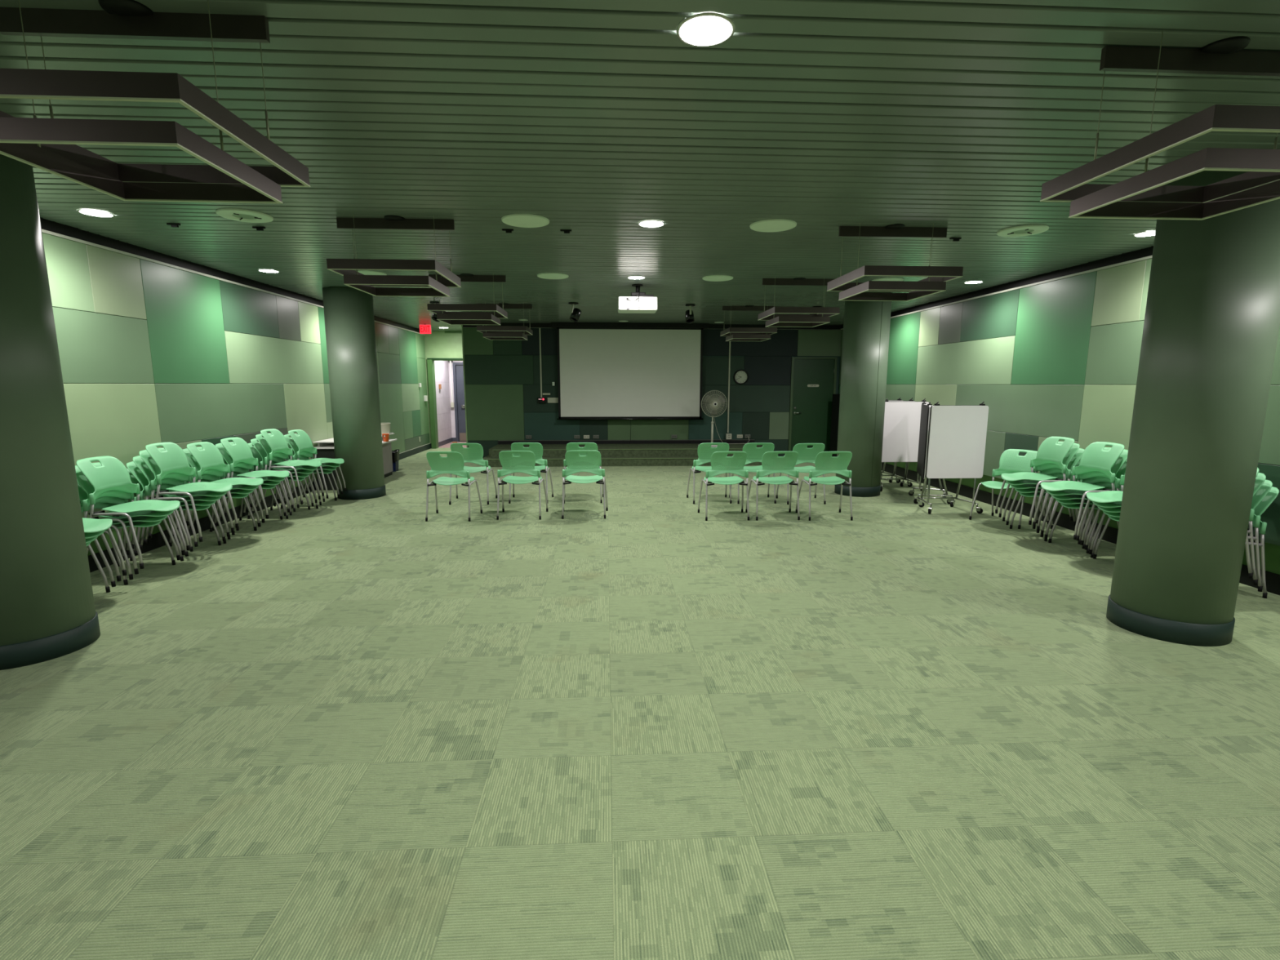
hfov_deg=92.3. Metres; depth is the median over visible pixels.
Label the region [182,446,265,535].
chair
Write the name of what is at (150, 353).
wall
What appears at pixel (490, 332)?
fixture
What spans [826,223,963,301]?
fixture
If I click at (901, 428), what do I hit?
whiteboard
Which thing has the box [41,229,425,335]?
trim
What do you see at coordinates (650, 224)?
recessed light
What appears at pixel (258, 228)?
sprinkler head
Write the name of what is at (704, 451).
chair
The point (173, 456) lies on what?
chair
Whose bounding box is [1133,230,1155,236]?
recessed light
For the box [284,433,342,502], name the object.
chair
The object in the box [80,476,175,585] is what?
chair
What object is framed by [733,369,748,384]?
wall clock
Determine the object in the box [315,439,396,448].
countertop
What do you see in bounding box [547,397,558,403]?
wall plate
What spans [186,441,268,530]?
chair
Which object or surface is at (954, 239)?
sprinkler head
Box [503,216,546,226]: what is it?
grille
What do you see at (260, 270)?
recessed light
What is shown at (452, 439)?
baseboard
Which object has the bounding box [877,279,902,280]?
grille
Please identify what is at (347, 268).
fixture
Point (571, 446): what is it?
chair
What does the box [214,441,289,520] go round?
chair
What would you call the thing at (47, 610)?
column
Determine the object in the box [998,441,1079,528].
chair
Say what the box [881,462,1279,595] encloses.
baseboard
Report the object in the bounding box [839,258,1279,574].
wall
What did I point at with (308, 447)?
chair
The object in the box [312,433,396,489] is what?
table
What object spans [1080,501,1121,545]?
chair
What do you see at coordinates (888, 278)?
ceiling speaker
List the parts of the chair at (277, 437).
leg, backrest, leg, seat, leg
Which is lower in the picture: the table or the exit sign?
the table
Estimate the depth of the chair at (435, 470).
7.03 m
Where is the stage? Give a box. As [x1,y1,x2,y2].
[482,443,769,466]
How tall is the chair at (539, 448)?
0.817 m
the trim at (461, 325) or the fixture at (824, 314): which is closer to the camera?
the fixture at (824, 314)
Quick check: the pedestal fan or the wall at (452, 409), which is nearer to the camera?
the pedestal fan
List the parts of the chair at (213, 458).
leg, backrest, leg, seat, leg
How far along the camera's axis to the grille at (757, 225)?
4.82 m
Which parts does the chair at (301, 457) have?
backrest, seat, leg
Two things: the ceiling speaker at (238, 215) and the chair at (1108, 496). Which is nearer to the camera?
the ceiling speaker at (238, 215)
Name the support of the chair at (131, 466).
on the chair at (133, 479)
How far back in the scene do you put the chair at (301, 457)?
8.04 m
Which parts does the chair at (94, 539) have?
seat, leg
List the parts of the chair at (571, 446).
backrest, leg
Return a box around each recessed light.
[77,208,114,217]
[257,269,279,272]
[627,275,644,279]
[638,220,664,227]
[676,12,735,47]
[964,280,982,284]
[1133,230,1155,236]
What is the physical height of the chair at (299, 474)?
0.838 m
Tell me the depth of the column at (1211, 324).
3.62 m
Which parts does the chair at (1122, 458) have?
leg, seat, leg, backrest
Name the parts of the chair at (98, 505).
backrest, leg, leg, seat, leg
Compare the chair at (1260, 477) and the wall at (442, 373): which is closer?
the chair at (1260, 477)
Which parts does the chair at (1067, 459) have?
leg, seat, leg, leg, backrest, leg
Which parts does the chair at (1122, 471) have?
leg, seat, leg, backrest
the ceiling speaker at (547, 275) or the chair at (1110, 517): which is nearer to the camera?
the chair at (1110, 517)
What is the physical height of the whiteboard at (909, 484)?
1.360 m
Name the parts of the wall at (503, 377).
wall panel, wall panel, wall panel, wall panel, wall panel, wall panel, wall panel, wall panel, wall panel, wall panel, wall panel, wall panel, wall panel, wall panel, wall panel, wall panel, wall panel, wall panel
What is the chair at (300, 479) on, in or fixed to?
on the floor
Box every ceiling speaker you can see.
[215,208,273,222]
[357,270,386,275]
[501,213,549,227]
[537,272,568,279]
[702,275,733,281]
[749,218,796,231]
[871,277,903,280]
[996,224,1048,236]
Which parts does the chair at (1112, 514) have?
leg, seat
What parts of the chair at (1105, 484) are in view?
leg, seat, leg, leg, backrest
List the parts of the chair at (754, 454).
leg, seat, backrest, leg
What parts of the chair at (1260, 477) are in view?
leg, backrest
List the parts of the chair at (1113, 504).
leg, seat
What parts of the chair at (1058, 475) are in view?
leg, seat, leg, leg, backrest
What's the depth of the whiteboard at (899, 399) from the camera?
9.90 m
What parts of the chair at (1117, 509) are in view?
leg, seat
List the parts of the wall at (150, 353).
wall panel, wall panel, wall panel, wall panel, wall panel, wall panel, wall panel, wall panel, wall panel, wall panel, wall panel, wall panel, wall panel, wall panel, wall panel, wall panel, wall panel, wall panel, wall panel, wall panel, wall panel, wall panel, wall panel, wall panel, wall panel, wall panel, wall panel, wall panel, wall panel, wall panel, wall panel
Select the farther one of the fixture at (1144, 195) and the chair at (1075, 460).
the chair at (1075, 460)
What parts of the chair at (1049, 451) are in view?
leg, seat, leg, leg, backrest, leg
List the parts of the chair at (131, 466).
leg, backrest, leg, seat, leg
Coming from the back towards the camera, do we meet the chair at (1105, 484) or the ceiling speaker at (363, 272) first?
the ceiling speaker at (363, 272)
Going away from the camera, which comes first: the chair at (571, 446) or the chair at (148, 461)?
the chair at (148, 461)
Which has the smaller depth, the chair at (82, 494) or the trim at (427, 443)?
the chair at (82, 494)
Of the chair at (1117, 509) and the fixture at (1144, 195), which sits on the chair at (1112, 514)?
the chair at (1117, 509)
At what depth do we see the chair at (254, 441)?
7.24 m
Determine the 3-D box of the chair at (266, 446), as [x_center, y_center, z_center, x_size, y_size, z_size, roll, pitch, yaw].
[-4.188,-0.133,7.353,0.594,0.845,0.564,0,9,-3]
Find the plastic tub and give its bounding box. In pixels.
[381,422,393,435]
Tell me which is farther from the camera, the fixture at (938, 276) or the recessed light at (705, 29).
the fixture at (938, 276)
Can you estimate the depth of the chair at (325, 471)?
8.05 m
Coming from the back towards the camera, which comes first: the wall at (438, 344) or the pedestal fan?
the wall at (438, 344)
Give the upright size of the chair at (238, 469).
0.838 m
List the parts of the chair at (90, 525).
seat, leg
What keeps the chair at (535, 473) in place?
on the floor
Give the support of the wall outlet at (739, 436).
attached to the wall at (503, 377)
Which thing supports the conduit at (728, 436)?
attached to the wall at (503, 377)
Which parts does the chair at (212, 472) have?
backrest, leg, leg, seat, leg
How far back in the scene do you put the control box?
12.85 m
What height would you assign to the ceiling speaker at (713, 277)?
0.017 m
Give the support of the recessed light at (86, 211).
in the ceiling
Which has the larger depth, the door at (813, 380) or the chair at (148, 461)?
the door at (813, 380)
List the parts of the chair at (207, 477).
backrest, leg, leg, seat, leg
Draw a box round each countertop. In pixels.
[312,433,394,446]
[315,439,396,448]
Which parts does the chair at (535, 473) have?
leg, leg, backrest, seat, leg, leg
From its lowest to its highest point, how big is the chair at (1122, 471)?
0.836 m
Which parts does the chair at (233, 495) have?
backrest, leg, leg, seat, leg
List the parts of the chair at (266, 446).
leg, backrest, leg, seat, leg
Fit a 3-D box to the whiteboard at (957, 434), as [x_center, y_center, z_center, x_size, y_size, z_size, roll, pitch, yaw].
[3.832,-0.292,7.610,0.708,1.360,0.490,0,9,-3]
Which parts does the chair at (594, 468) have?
leg, backrest, seat, leg, leg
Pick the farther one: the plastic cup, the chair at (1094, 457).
the plastic cup
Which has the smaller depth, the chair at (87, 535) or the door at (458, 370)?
the chair at (87, 535)
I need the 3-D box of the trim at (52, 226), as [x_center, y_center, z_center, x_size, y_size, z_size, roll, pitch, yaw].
[0.026,-2.130,5.750,9.344,0.135,18.400,0,9,-3]
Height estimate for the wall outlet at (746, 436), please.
0.075 m
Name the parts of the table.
panel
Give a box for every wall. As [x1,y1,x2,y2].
[41,232,429,555]
[424,330,462,443]
[434,360,452,442]
[448,360,462,437]
[462,327,841,440]
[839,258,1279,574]
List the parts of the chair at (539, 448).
leg, leg, backrest, seat, leg, leg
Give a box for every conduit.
[449,360,453,407]
[538,328,542,397]
[725,341,731,439]
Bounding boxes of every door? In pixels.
[452,362,466,441]
[787,356,837,456]
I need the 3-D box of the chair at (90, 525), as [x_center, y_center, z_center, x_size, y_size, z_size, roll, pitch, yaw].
[-4.061,0.345,4.292,0.594,0.845,0.564,0,9,-3]
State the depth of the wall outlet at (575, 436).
13.04 m
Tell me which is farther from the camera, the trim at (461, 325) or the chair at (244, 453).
the trim at (461, 325)
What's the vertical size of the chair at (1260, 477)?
0.836 m
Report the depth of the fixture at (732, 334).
9.82 m
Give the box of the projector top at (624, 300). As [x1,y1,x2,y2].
[622,297,654,302]
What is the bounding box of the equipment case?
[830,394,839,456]
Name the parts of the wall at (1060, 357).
wall panel, wall panel, wall panel, wall panel, wall panel, wall panel, wall panel, wall panel, wall panel, wall panel, wall panel, wall panel, wall panel, wall panel, wall panel, wall panel, wall panel, wall panel, wall panel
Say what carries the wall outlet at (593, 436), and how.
attached to the wall at (503, 377)
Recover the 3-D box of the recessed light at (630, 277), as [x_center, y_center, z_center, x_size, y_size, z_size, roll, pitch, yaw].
[-0.043,-2.380,7.228,0.208,0.006,0.208,0,9,-3]
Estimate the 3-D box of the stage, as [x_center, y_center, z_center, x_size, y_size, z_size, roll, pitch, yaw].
[-0.226,-0.520,12.475,5.650,0.300,1.400,0,9,-3]
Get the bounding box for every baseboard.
[88,443,431,572]
[438,437,456,446]
[467,439,788,458]
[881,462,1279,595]
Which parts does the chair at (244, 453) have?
leg, backrest, leg, leg, seat, leg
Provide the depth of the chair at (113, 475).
4.98 m
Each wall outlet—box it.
[525,435,531,439]
[573,435,580,438]
[592,435,599,438]
[737,434,742,438]
[744,434,750,438]
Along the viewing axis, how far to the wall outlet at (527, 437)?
12.99 m
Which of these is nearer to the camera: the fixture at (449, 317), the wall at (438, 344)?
the fixture at (449, 317)
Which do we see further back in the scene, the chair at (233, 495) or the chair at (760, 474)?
the chair at (760, 474)
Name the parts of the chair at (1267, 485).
leg, backrest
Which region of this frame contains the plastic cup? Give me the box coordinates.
[382,433,389,441]
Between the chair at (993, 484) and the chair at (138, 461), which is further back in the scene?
the chair at (993, 484)
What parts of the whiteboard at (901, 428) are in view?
foot rail, board panel, post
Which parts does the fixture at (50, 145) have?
frame, frame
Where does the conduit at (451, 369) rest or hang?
attached to the wall at (452, 409)
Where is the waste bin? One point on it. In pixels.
(395, 454)
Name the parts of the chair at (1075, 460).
leg, seat, leg, leg, backrest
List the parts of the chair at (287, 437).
backrest, seat, leg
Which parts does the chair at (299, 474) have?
backrest, leg, seat, leg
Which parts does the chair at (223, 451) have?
backrest, seat, leg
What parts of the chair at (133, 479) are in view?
backrest, leg, leg, seat, leg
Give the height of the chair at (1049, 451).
0.854 m
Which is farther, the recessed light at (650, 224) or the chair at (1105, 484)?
the chair at (1105, 484)
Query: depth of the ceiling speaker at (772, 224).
4.80 m
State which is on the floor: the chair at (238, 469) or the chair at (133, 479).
the chair at (133, 479)
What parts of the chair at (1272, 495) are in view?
leg, leg, backrest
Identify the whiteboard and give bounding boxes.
[880,397,902,483]
[880,397,915,487]
[880,398,928,491]
[908,400,952,503]
[917,401,988,514]
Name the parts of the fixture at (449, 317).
frame, frame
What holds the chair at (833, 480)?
on the floor
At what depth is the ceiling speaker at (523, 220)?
4.67 m
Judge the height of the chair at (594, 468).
0.817 m
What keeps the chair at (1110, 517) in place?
on the floor
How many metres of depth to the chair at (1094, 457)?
5.78 m
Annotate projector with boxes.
[617,284,657,313]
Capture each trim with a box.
[40,217,1153,332]
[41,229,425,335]
[399,443,429,453]
[426,358,462,359]
[426,360,438,448]
[444,330,462,333]
[461,324,468,458]
[485,448,742,459]
[497,439,754,440]
[497,440,754,444]
[528,327,840,329]
[840,255,1152,329]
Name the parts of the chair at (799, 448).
leg, leg, seat, backrest, leg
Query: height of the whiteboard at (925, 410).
1.340 m
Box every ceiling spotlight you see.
[430,301,439,321]
[568,302,581,322]
[684,303,694,324]
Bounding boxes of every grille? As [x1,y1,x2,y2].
[358,271,384,275]
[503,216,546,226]
[538,274,567,279]
[703,276,731,280]
[751,221,794,231]
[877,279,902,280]
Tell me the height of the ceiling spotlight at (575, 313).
0.291 m
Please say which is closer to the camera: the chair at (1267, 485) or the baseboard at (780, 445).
the chair at (1267, 485)
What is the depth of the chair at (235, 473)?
6.96 m
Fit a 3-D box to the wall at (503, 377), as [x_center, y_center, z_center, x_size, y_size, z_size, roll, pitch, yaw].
[0.409,-1.903,13.074,8.100,2.850,0.140,0,9,-3]
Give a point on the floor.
(652, 728)
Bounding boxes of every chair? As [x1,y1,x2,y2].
[75,455,190,568]
[75,462,185,574]
[75,472,180,579]
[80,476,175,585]
[82,517,126,575]
[84,530,121,581]
[85,536,115,586]
[85,542,110,592]
[125,461,225,556]
[126,466,221,561]
[132,454,230,551]
[138,447,234,546]
[145,442,238,542]
[177,479,257,543]
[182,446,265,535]
[182,452,261,539]
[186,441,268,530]
[212,459,282,530]
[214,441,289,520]
[216,446,286,525]
[220,437,293,517]
[247,441,313,515]
[247,446,310,519]
[250,437,317,511]
[255,433,320,507]
[260,428,324,504]
[280,442,337,508]
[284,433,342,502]
[284,437,339,505]
[288,429,346,498]
[425,451,482,521]
[448,443,497,504]
[496,450,548,519]
[508,442,553,503]
[561,449,608,519]
[563,442,603,503]
[686,442,731,503]
[697,451,749,520]
[728,442,776,503]
[745,451,799,520]
[776,443,826,504]
[795,451,853,520]
[968,448,1038,528]
[995,436,1074,524]
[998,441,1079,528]
[1002,448,1084,533]
[1005,452,1083,537]
[1009,477,1087,541]
[1032,441,1124,539]
[1036,447,1128,544]
[1040,458,1127,548]
[1044,481,1120,553]
[1048,487,1120,558]
[1075,475,1124,540]
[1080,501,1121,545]
[1084,506,1120,550]
[1088,511,1119,554]
[1093,515,1119,559]
[1244,466,1259,578]
[1244,486,1279,598]
[1247,472,1266,585]
[1248,480,1272,591]
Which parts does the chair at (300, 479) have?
backrest, leg, leg, seat, leg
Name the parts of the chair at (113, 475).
leg, backrest, leg, leg, seat, leg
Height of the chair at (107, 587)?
0.817 m
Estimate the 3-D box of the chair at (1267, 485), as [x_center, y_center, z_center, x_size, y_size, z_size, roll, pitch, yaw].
[4.339,0.388,4.712,0.625,0.838,0.564,-1,9,-3]
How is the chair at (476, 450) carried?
on the floor
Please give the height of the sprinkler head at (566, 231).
0.028 m
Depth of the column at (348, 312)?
8.21 m
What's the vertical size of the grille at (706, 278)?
0.007 m
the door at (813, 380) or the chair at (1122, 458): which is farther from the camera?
the door at (813, 380)
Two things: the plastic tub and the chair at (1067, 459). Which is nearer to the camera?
the chair at (1067, 459)
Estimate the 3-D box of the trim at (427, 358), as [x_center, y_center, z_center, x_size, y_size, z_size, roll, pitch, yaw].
[-4.446,-2.905,14.771,1.260,0.035,0.220,0,9,-3]
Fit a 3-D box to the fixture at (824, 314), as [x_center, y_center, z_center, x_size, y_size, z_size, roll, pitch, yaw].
[1.893,-2.119,7.298,0.874,0.538,0.774,0,9,-3]
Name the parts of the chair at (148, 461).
leg, backrest, leg, leg, seat, leg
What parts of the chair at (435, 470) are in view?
leg, leg, backrest, seat, leg, leg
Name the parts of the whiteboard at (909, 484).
foot rail, post, board panel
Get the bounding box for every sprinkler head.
[166,222,180,227]
[252,226,265,231]
[502,228,513,233]
[560,229,571,233]
[949,237,961,241]
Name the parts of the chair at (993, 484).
leg, leg, seat, backrest, leg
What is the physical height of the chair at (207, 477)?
0.838 m
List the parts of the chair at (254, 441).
leg, backrest, leg, seat, leg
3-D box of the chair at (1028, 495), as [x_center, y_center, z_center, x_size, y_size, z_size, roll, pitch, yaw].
[4.303,0.171,6.414,0.617,0.817,0.564,0,9,-3]
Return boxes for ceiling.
[0,0,1279,331]
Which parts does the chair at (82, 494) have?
backrest, leg, leg, seat, leg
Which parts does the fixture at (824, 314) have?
frame, frame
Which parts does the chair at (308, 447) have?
backrest, leg, seat, leg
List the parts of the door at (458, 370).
kick plate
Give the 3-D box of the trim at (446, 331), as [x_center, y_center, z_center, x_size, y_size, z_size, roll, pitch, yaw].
[-4.192,-3.518,14.626,0.900,0.050,0.004,0,9,-3]
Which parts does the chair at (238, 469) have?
backrest, leg, seat, leg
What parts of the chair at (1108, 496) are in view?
leg, seat, backrest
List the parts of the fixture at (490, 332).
frame, frame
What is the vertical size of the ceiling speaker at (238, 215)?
0.019 m
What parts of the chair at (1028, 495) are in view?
leg, seat, leg, leg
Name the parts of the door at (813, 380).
sign plate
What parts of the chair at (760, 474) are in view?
leg, leg, seat, backrest, leg, leg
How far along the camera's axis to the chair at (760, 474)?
7.11 m
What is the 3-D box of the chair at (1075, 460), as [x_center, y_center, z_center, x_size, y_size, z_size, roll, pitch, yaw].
[4.190,0.076,6.393,0.602,0.836,0.564,0,9,-3]
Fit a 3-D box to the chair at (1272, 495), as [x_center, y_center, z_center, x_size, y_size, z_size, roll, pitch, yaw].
[4.396,0.435,4.722,0.617,0.817,0.564,0,9,-3]
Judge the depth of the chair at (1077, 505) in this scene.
5.87 m
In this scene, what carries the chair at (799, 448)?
on the floor
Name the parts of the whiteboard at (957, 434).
post, post, foot rail, panel, board panel, post, post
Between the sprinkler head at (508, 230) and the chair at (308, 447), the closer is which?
the sprinkler head at (508, 230)
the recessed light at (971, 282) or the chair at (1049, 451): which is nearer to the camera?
the chair at (1049, 451)
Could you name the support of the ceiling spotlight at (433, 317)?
attached to the ceiling
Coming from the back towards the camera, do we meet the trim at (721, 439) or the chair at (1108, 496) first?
the trim at (721, 439)
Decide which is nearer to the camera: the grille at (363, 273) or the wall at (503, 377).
the grille at (363, 273)
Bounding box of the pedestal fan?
[697,390,749,447]
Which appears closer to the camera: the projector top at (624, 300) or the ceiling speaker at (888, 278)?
the ceiling speaker at (888, 278)
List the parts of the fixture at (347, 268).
frame, frame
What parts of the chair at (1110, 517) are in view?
leg, seat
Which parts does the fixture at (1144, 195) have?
frame, frame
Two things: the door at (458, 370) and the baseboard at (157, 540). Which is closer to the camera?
the baseboard at (157, 540)
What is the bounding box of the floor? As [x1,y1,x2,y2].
[0,441,1279,959]
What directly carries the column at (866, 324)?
on the floor
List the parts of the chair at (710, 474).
leg, leg, seat, backrest, leg, leg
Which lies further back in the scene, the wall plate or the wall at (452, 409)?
the wall at (452, 409)
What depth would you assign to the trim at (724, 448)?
11.91 m
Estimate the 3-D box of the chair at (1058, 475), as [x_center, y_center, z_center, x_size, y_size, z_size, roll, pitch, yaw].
[4.247,0.123,6.404,0.625,0.838,0.564,-1,9,-3]
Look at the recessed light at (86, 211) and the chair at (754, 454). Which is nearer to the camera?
the recessed light at (86, 211)
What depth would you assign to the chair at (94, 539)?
4.59 m
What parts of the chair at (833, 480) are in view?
leg, leg, seat, backrest, leg, leg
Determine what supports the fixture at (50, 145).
hanging from the ceiling
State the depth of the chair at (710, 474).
7.09 m
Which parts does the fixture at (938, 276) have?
frame, frame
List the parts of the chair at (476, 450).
leg, leg, backrest, seat, leg, leg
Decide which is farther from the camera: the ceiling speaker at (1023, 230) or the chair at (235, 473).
the chair at (235, 473)
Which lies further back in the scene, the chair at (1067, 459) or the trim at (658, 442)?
the trim at (658, 442)
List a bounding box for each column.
[0,154,100,670]
[322,286,386,499]
[834,291,892,497]
[1106,170,1279,646]
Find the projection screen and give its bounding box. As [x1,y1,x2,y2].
[551,322,709,440]
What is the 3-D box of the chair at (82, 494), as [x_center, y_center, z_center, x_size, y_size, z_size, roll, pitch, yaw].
[-4.213,0.331,5.006,0.625,0.838,0.564,1,9,-3]
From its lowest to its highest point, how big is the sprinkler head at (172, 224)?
0.028 m
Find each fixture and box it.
[0,0,310,203]
[326,215,461,297]
[426,273,507,324]
[476,302,532,340]
[720,305,777,341]
[758,276,839,327]
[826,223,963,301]
[1040,30,1279,220]
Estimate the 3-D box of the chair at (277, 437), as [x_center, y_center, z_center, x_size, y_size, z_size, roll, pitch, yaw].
[-4.131,-0.180,7.348,0.586,0.854,0.564,0,9,-3]
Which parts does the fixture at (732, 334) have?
frame, frame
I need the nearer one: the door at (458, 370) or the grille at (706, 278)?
the grille at (706, 278)
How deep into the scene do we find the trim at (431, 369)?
14.84 m
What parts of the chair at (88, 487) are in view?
leg, backrest, leg, leg, seat, leg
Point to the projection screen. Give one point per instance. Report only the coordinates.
(606, 371)
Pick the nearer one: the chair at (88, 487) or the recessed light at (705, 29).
the recessed light at (705, 29)
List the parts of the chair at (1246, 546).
leg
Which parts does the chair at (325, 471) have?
seat, leg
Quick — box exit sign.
[419,324,431,333]
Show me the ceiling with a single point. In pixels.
(594, 119)
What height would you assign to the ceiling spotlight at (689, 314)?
0.291 m
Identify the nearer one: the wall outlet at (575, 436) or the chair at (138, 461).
the chair at (138, 461)
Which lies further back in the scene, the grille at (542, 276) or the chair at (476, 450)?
the chair at (476, 450)
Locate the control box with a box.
[537,397,546,403]
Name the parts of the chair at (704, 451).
leg, leg, seat, backrest, leg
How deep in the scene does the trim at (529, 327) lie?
12.95 m
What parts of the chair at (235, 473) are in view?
backrest, leg, leg, seat, leg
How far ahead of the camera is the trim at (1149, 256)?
7.02 m
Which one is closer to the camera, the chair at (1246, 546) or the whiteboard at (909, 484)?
the chair at (1246, 546)
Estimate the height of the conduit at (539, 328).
1.430 m
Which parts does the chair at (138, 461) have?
leg, backrest, leg, seat, leg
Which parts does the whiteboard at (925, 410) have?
post, board panel, post, panel, foot rail, post, post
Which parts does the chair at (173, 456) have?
leg, backrest, leg, leg, seat, leg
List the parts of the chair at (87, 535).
seat, leg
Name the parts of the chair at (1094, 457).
leg, seat, leg, leg, backrest, leg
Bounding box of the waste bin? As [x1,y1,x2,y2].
[391,448,399,471]
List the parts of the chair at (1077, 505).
leg, seat, leg, leg, backrest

